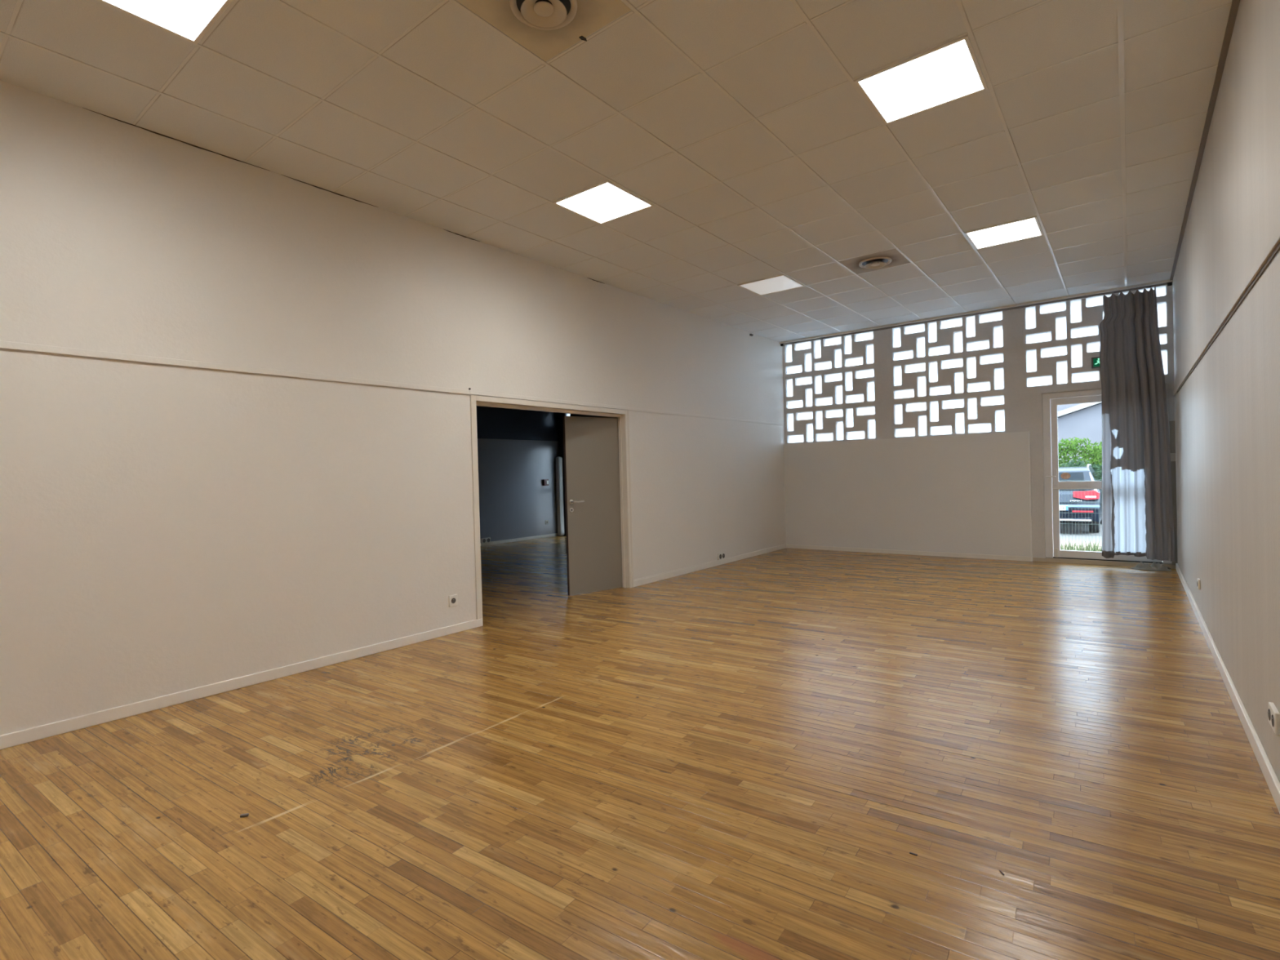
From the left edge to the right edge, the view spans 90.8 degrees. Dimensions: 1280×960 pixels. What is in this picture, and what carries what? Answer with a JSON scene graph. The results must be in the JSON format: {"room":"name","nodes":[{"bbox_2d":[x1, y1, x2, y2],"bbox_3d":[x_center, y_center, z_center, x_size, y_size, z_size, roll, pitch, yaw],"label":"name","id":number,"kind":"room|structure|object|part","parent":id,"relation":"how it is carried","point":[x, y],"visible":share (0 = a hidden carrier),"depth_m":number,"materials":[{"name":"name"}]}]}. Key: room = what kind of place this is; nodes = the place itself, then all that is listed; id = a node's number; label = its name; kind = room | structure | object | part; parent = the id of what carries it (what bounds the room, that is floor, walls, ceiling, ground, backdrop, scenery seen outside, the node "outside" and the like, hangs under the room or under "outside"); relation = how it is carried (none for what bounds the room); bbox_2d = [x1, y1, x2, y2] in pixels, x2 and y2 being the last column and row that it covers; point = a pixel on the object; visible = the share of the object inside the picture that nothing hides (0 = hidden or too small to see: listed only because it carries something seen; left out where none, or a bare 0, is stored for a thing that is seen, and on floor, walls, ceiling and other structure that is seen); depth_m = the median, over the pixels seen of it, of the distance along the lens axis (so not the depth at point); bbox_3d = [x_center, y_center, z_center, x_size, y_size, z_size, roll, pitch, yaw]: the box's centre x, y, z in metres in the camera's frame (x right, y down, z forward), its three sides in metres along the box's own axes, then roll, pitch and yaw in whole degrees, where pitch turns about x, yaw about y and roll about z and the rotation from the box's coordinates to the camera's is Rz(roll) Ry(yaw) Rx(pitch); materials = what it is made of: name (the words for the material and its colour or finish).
{"room":"community hall","nodes":[
{"label":"community hall","id":0,"kind":"room"},
{"bbox_2d":[0,80,786,735],"bbox_3d":[-1.849,-0.568,5.379,0.100,3.830,14.460,-1,1,38],"label":"wall","id":1,"kind":"structure","parent":0,"point":[165,530],"depth_m":4.32,"materials":[{"name":"paint"}]},
{"bbox_2d":[83,107,603,283],"bbox_3d":[-1.794,-2.181,5.404,0.004,0.008,4.550,-1,1,38],"label":"trim","id":2,"kind":"structure","parent":1,"relation":"attached to","point":[83,108],"depth_m":4.18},
{"bbox_2d":[0,340,782,425],"bbox_3d":[-1.890,-0.775,5.239,0.014,0.040,14.200,-1,1,38],"label":"trim","id":3,"kind":"structure","parent":1,"relation":"attached to","point":[3,344],"depth_m":4.42,"materials":[{"name":"paint"}]},
{"bbox_2d":[0,543,786,749],"bbox_3d":[-1.833,1.313,5.261,0.014,0.072,14.200,-1,1,38],"label":"baseboard","id":4,"kind":"structure","parent":1,"relation":"attached to","point":[16,738],"depth_m":4.21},
{"bbox_2d":[448,594,457,607],"bbox_3d":[-1.633,1.056,5.522,0.018,0.100,0.085,-1,1,38],"label":"wall socket","id":5,"kind":"object","parent":1,"relation":"attached to","point":[452,598],"visible":1,"depth_m":5.52,"materials":[{"name":"white plastic"}]},
{"bbox_2d":[470,395,633,626],"bbox_3d":[-0.847,0.256,6.642,0.121,2.103,2.277,-1,1,38],"label":"door frame","id":6,"kind":"structure","parent":1,"relation":"attached to","point":[623,415],"depth_m":6.83,"materials":[{"name":"paint"}]},
{"bbox_2d":[562,416,622,595],"bbox_3d":[-0.516,0.281,7.287,0.743,2.015,0.109,-2,1,-38],"label":"door","id":7,"kind":"structure","parent":1,"relation":"in","point":[590,444],"depth_m":7.27,"materials":[{"name":"beige paint"}]},
{"bbox_3d":[-0.710,0.243,7.107,0.163,0.052,0.067,-2,1,-36],"label":"lever handle","id":8,"kind":"part","parent":7,"relation":"part of","materials":[{"name":"metal"}]},
{"bbox_2d":[633,560,717,581],"bbox_3d":[0.510,1.173,8.288,0.009,0.012,1.940,-1,1,38],"label":"trim","id":9,"kind":"structure","parent":1,"relation":"attached to","point":[713,560],"depth_m":8.19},
{"bbox_2d":[717,552,724,559],"bbox_3d":[1.176,1.101,9.123,0.036,0.095,0.170,-1,1,38],"label":"wall socket","id":10,"kind":"object","parent":1,"relation":"attached to","point":[721,556],"visible":1,"depth_m":9.10,"materials":[{"name":"white plastic"}]},
{"bbox_2d":[779,279,1173,343],"bbox_3d":[4.422,-2.381,9.224,5.147,0.026,0.030,-1,1,38],"label":"trim","id":11,"kind":"structure","parent":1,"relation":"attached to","point":[1164,281],"depth_m":8.82,"materials":[{"name":"black metal"}]},
{"bbox_2d":[476,405,559,542],"bbox_3d":[-4.654,-0.499,10.784,0.200,3.930,9.360,-1,1,38],"label":"wall","id":12,"kind":"structure","parent":0,"point":[514,502],"depth_m":13.27,"materials":[{"name":"paint"}]},
{"bbox_2d":[480,537,490,543],"bbox_3d":[-3.080,1.202,12.555,0.036,0.101,0.225,-1,1,38],"label":"wall socket","id":13,"kind":"object","parent":12,"relation":"attached to","point":[483,540],"visible":1,"depth_m":12.54,"materials":[{"name":"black plastic"}]},
{"bbox_2d":[480,533,558,546],"bbox_3d":[-4.520,1.332,10.738,0.014,0.062,8.960,-1,1,38],"label":"baseboard","id":14,"kind":"structure","parent":12,"relation":"attached to","point":[554,534],"depth_m":13.29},
{"bbox_2d":[542,479,548,485],"bbox_3d":[-2.073,0.053,13.889,0.054,0.140,0.140,-1,1,38],"label":"light switch","id":15,"kind":"object","parent":12,"relation":"attached to","point":[545,482],"visible":1,"depth_m":13.86,"materials":[{"name":"white plastic"}]},
{"bbox_2d":[0,0,1231,342],"bbox_3d":[0.095,-2.277,3.614,5.307,0.120,14.340,-1,1,38],"label":"ceiling","id":16,"kind":"structure","parent":0,"point":[628,63],"depth_m":3.97,"materials":[{"name":"tile"}]},
{"bbox_2d":[97,0,233,44],"bbox_3d":[-2.127,-2.142,2.698,0.576,0.009,0.576,-1,1,38],"label":"recessed light","id":17,"kind":"object","parent":16,"relation":"in","point":[190,20],"visible":1,"depth_m":2.89,"materials":[{"name":"white plastic"}]},
{"bbox_2d":[456,0,631,61],"bbox_3d":[-0.444,-2.186,2.910,0.574,0.058,0.574,-1,1,38],"label":"ceiling vent","id":18,"kind":"object","parent":16,"relation":"in","point":[545,28],"visible":1,"depth_m":2.99,"materials":[{"name":"metal"}]},
{"bbox_2d":[578,35,586,40],"bbox_3d":[-0.282,-2.199,3.146,0.022,0.004,0.045,-1,1,38],"label":"hole","id":19,"kind":"object","parent":16,"relation":"attached to","point":[581,37],"depth_m":3.14,"materials":[{"name":"black plastic"}]},
{"bbox_2d":[552,179,653,224],"bbox_3d":[-0.289,-2.217,5.068,0.576,0.009,0.576,-1,1,38],"label":"recessed light","id":20,"kind":"object","parent":16,"relation":"in","point":[604,202],"visible":1,"depth_m":5.04,"materials":[{"name":"white plastic"}]},
{"bbox_2d":[0,0,1231,337],"bbox_3d":[0.106,-2.216,3.658,5.123,0.004,14.220,-1,1,38],"label":"ceiling grid","id":21,"kind":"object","parent":16,"relation":"attached to","point":[1119,2],"depth_m":4.00,"materials":[{"name":"white metal"}]},
{"bbox_2d":[737,274,804,295],"bbox_3d":[1.549,-2.292,7.438,0.580,0.009,0.580,-1,1,38],"label":"recessed light","id":22,"kind":"object","parent":16,"relation":"in","point":[781,282],"visible":1,"depth_m":7.42,"materials":[{"name":"white plastic"}]},
{"bbox_2d":[838,248,911,274],"bbox_3d":[2.497,-2.306,6.702,0.574,0.058,0.574,-1,1,38],"label":"ceiling vent","id":23,"kind":"object","parent":16,"relation":"in","point":[889,258],"visible":1,"depth_m":6.67,"materials":[{"name":"metal"}]},
{"bbox_2d":[853,34,987,124],"bbox_3d":[1.606,-2.252,3.596,0.576,0.009,0.576,-1,1,38],"label":"recessed light","id":24,"kind":"object","parent":16,"relation":"in","point":[951,71],"visible":1,"depth_m":3.57,"materials":[{"name":"white plastic"}]},
{"bbox_2d":[780,281,1172,346],"bbox_3d":[4.450,-2.356,9.259,5.139,0.042,0.050,-1,1,38],"label":"track","id":25,"kind":"object","parent":16,"relation":"attached to","point":[1167,284],"visible":1,"depth_m":8.87,"materials":[{"name":"metal"}]},
{"bbox_2d":[1099,285,1174,561],"bbox_3d":[6.178,-0.691,7.880,0.718,3.366,0.153,-1,1,38],"label":"curtain","id":26,"kind":"object","parent":25,"relation":"hanging from","point":[1137,511],"visible":1,"depth_m":7.86,"materials":[{"name":"grey fabric"}]},
{"bbox_2d":[964,215,1043,249],"bbox_3d":[3.444,-2.327,5.966,0.576,0.009,0.576,-1,1,38],"label":"recessed light","id":27,"kind":"object","parent":16,"relation":"in","point":[1027,228],"visible":1,"depth_m":5.94,"materials":[{"name":"white plastic"}]},
{"bbox_2d":[0,535,1279,959],"bbox_3d":[-2.005,1.413,5.321,11.027,0.120,14.480,-1,1,38],"label":"floor","id":28,"kind":"structure","parent":0,"point":[748,758],"depth_m":2.73,"materials":[{"name":"brown wood"}]},
{"bbox_2d":[240,813,248,817],"bbox_3d":[-1.612,1.366,2.572,0.030,0.010,0.014,-2,1,-14],"label":"pebble","id":29,"kind":"object","parent":28,"relation":"on","point":[246,814],"visible":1,"depth_m":2.57,"materials":[{"name":"grey stone"}]},
{"bbox_2d":[1129,561,1171,570],"bbox_3d":[6.286,1.051,7.772,0.399,0.097,0.200,-1,1,38],"label":"cloth","id":30,"kind":"object","parent":28,"relation":"on","point":[1141,566],"visible":1,"depth_m":7.72,"materials":[{"name":"grey fabric"}]},
{"bbox_2d":[557,282,1174,564],"bbox_3d":[2.434,-0.694,11.091,11.027,3.930,0.220,-1,1,38],"label":"wall","id":31,"kind":"structure","parent":0,"point":[1023,405],"depth_m":8.75,"materials":[{"name":"paint"}]},
{"bbox_2d":[555,456,564,535],"bbox_3d":[-1.796,0.365,14.171,0.133,1.775,0.150,-1,1,38],"label":"trim","id":32,"kind":"structure","parent":31,"relation":"attached to","point":[558,460],"depth_m":14.11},
{"bbox_2d":[783,331,877,444],"bbox_3d":[3.146,-1.495,10.467,1.554,1.739,0.123,-1,1,38],"label":"window","id":33,"kind":"structure","parent":31,"relation":"in","point":[830,383],"depth_m":10.40,"materials":[{"name":"paint"}]},
{"bbox_2d":[783,431,1031,556],"bbox_3d":[3.938,0.252,9.786,3.615,1.785,0.045,-1,1,38],"label":"wall panel","id":34,"kind":"object","parent":31,"relation":"attached to","point":[968,493],"visible":1,"depth_m":9.58,"materials":[{"name":"paint"}]},
{"bbox_2d":[786,544,1031,561],"bbox_3d":[3.943,1.114,9.775,3.610,0.062,0.011,-1,1,38],"label":"baseboard","id":35,"kind":"structure","parent":31,"relation":"attached to","point":[790,546],"depth_m":9.58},
{"bbox_2d":[890,311,1007,438],"bbox_3d":[4.556,-1.521,9.373,1.554,1.739,0.123,-1,1,38],"label":"window","id":36,"kind":"structure","parent":31,"relation":"in","point":[948,376],"depth_m":9.30,"materials":[{"name":"paint"}]},
{"bbox_2d":[1028,431,1032,561],"bbox_3d":[5.367,0.224,8.675,0.016,1.788,0.049,-1,1,38],"label":"trim","id":37,"kind":"structure","parent":31,"relation":"attached to","point":[1029,459],"depth_m":8.66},
{"bbox_2d":[1022,285,1170,388],"bbox_3d":[5.944,-1.843,8.287,1.554,1.147,0.123,-1,1,38],"label":"window","id":38,"kind":"structure","parent":31,"relation":"in","point":[1060,340],"depth_m":8.41,"materials":[{"name":"paint"}]},
{"bbox_2d":[1091,356,1100,368],"bbox_3d":[6.008,-1.522,8.130,0.312,0.145,0.062,-1,1,38],"label":"exit sign","id":39,"kind":"object","parent":38,"relation":"attached to","point":[1095,361],"visible":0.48,"depth_m":8.18,"materials":[{"name":"green plastic"}]},
{"bbox_2d":[1032,557,1175,568],"bbox_3d":[6.079,1.088,8.314,1.517,0.070,0.230,-1,1,38],"label":"trim","id":40,"kind":"structure","parent":31,"relation":"attached to","point":[1035,559],"depth_m":8.28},
{"bbox_2d":[1046,395,1162,562],"bbox_3d":[6.024,-0.032,8.243,1.202,2.149,0.114,-1,1,38],"label":"door","id":41,"kind":"structure","parent":31,"relation":"in","point":[1056,485],"depth_m":8.52,"materials":[{"name":"white metal"}]},
{"bbox_3d":[5.578,-0.037,8.557,0.114,0.220,0.064,-1,1,38],"label":"lever handle","id":42,"kind":"part","parent":41,"relation":"part of","materials":[{"name":"white metal"}]},
{"bbox_3d":[6.043,0.112,8.233,1.104,0.015,0.014,-1,1,38],"label":"push rail","id":43,"kind":"part","parent":41,"relation":"part of","materials":[{"name":"white metal"}]},
{"bbox_2d":[1040,381,1171,564],"bbox_3d":[6.063,-0.069,8.246,1.320,2.235,0.080,-1,1,38],"label":"trim","id":44,"kind":"structure","parent":31,"relation":"attached to","point":[1046,397],"depth_m":8.58,"materials":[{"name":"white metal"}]},
{"bbox_2d":[1051,556,1168,564],"bbox_3d":[6.095,1.048,8.260,1.320,0.019,0.055,-1,1,38],"label":"trim","id":45,"kind":"structure","parent":31,"relation":"attached to","point":[1053,557],"depth_m":8.23,"materials":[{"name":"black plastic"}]},
{"bbox_2d":[1168,420,1177,564],"bbox_3d":[6.553,0.161,7.753,0.052,1.770,0.050,-1,1,38],"label":"trim","id":46,"kind":"structure","parent":31,"relation":"attached to","point":[1172,424],"depth_m":7.73,"materials":[{"name":"beige paint"}]},
{"bbox_2d":[1172,0,1279,782],"bbox_3d":[2.336,-0.596,2.132,0.200,3.930,14.460,-1,1,38],"label":"wall","id":47,"kind":"structure","parent":0,"point":[1227,411],"depth_m":3.22,"materials":[{"name":"paint"}]},
{"bbox_2d":[1170,453,1175,461],"bbox_3d":[6.509,-0.278,7.715,0.061,0.100,0.038,-1,1,38],"label":"switch box","id":48,"kind":"object","parent":47,"relation":"attached to","point":[1172,455],"visible":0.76,"depth_m":7.70,"materials":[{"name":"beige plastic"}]},
{"bbox_2d":[1196,577,1200,590],"bbox_3d":[4.630,0.862,5.234,0.022,0.085,0.085,-1,1,38],"label":"wall socket","id":49,"kind":"object","parent":47,"relation":"attached to","point":[1198,581],"visible":1,"depth_m":5.20,"materials":[{"name":"white plastic"}]},
{"bbox_2d":[1169,0,1239,280],"bbox_3d":[2.124,-2.249,2.085,0.028,0.012,14.210,-1,1,38],"label":"trim","id":50,"kind":"structure","parent":47,"relation":"attached to","point":[1235,3],"depth_m":3.93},
{"bbox_2d":[1173,226,1279,395],"bbox_3d":[2.163,-0.875,2.092,0.016,0.042,14.200,-1,1,38],"label":"trim","id":51,"kind":"structure","parent":47,"relation":"attached to","point":[1273,242],"depth_m":3.04,"materials":[{"name":"paint"}]},
{"bbox_2d":[1175,563,1279,813],"bbox_3d":[2.219,1.234,2.115,0.018,0.078,14.200,-1,1,38],"label":"baseboard","id":52,"kind":"structure","parent":47,"relation":"attached to","point":[1273,782],"depth_m":3.23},
{"bbox_2d":[1267,702,1279,734],"bbox_3d":[2.517,0.946,2.509,0.022,0.085,0.150,-1,1,38],"label":"wall socket","id":53,"kind":"object","parent":47,"relation":"attached to","point":[1273,713],"visible":1,"depth_m":2.47,"materials":[{"name":"white plastic"}]},
{"label":"outside","id":54,"kind":"structure","parent":0,"visible":0},
{"bbox_2d":[1059,523,1102,551],"bbox_3d":[26.843,0.451,42.731,70.000,0.350,79.620,-1,1,38],"label":"ground","id":55,"kind":"structure","parent":54,"point":[1079,537],"depth_m":14.63,"materials":[{"name":"grey concrete"}]},
{"bbox_2d":[1057,401,1102,465],"bbox_3d":[25.939,-4.025,28.461,17.800,9.650,9.450,-1,1,38],"label":"house","id":56,"kind":"structure","parent":55,"relation":"on","point":[1079,420],"depth_m":27.84,"materials":[{"name":"white paint"}]},
{"bbox_2d":[1057,436,1102,469],"bbox_3d":[14.296,-0.129,20.809,1.959,2.596,1.089,-1,1,38],"label":"shrub","id":57,"kind":"object","parent":55,"relation":"on","point":[1069,446],"visible":0.44,"depth_m":20.58,"materials":[{"name":"green plant"}]},
{"bbox_2d":[1058,464,1102,532],"bbox_3d":[11.241,0.424,16.789,1.735,1.658,4.477,-1,1,38],"label":"car","id":58,"kind":"object","parent":55,"relation":"on","point":[1080,502],"visible":0.31,"depth_m":14.90,"materials":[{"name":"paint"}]},
{"bbox_3d":[9.884,0.663,15.035,0.520,0.110,0.028,-1,1,38],"label":"number plate","id":59,"kind":"part","parent":58,"relation":"part of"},
{"bbox_3d":[9.946,0.951,15.108,1.400,0.040,0.070,-1,1,38],"label":"trim","id":60,"kind":"part","parent":58,"relation":"part of","materials":[{"name":"white plastic"}]},
{"bbox_2d":[1072,491,1099,499],"bbox_3d":[10.450,0.351,14.772,0.505,0.210,0.235,-1,1,38],"label":"tail light","id":61,"kind":"object","parent":58,"relation":"attached to","point":[1080,495],"depth_m":14.69,"materials":[{"name":"red plastic"}]},
{"bbox_2d":[1058,480,1102,547],"bbox_3d":[7.858,0.605,11.660,4.560,1.340,0.060,-1,1,38],"label":"wire fence","id":62,"kind":"object","parent":55,"relation":"on","point":[1061,491],"visible":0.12,"depth_m":11.53,"materials":[{"name":"metal"}]},
{"bbox_2d":[1058,457,1102,480],"bbox_3d":[14.045,0.281,19.553,4.682,1.960,1.116,-1,1,38],"label":"hedge","id":63,"kind":"object","parent":55,"relation":"on","point":[1097,470],"visible":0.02,"depth_m":19.63,"materials":[{"name":"green plant"}]},
{"bbox_2d":[1060,538,1102,551],"bbox_3d":[7.343,1.128,11.051,4.523,0.266,0.952,-1,1,38],"label":"grass","id":64,"kind":"structure","parent":55,"relation":"on","point":[1087,548],"depth_m":10.92,"materials":[{"name":"green plant"}]},
{"bbox_2d":[1088,441,1102,472],"bbox_3d":[16.008,-0.159,21.111,1.759,2.557,1.066,-1,1,38],"label":"shrub","id":65,"kind":"object","parent":55,"relation":"on","point":[1100,442],"visible":0.02,"depth_m":21.35,"materials":[{"name":"green plant"}]}
]}

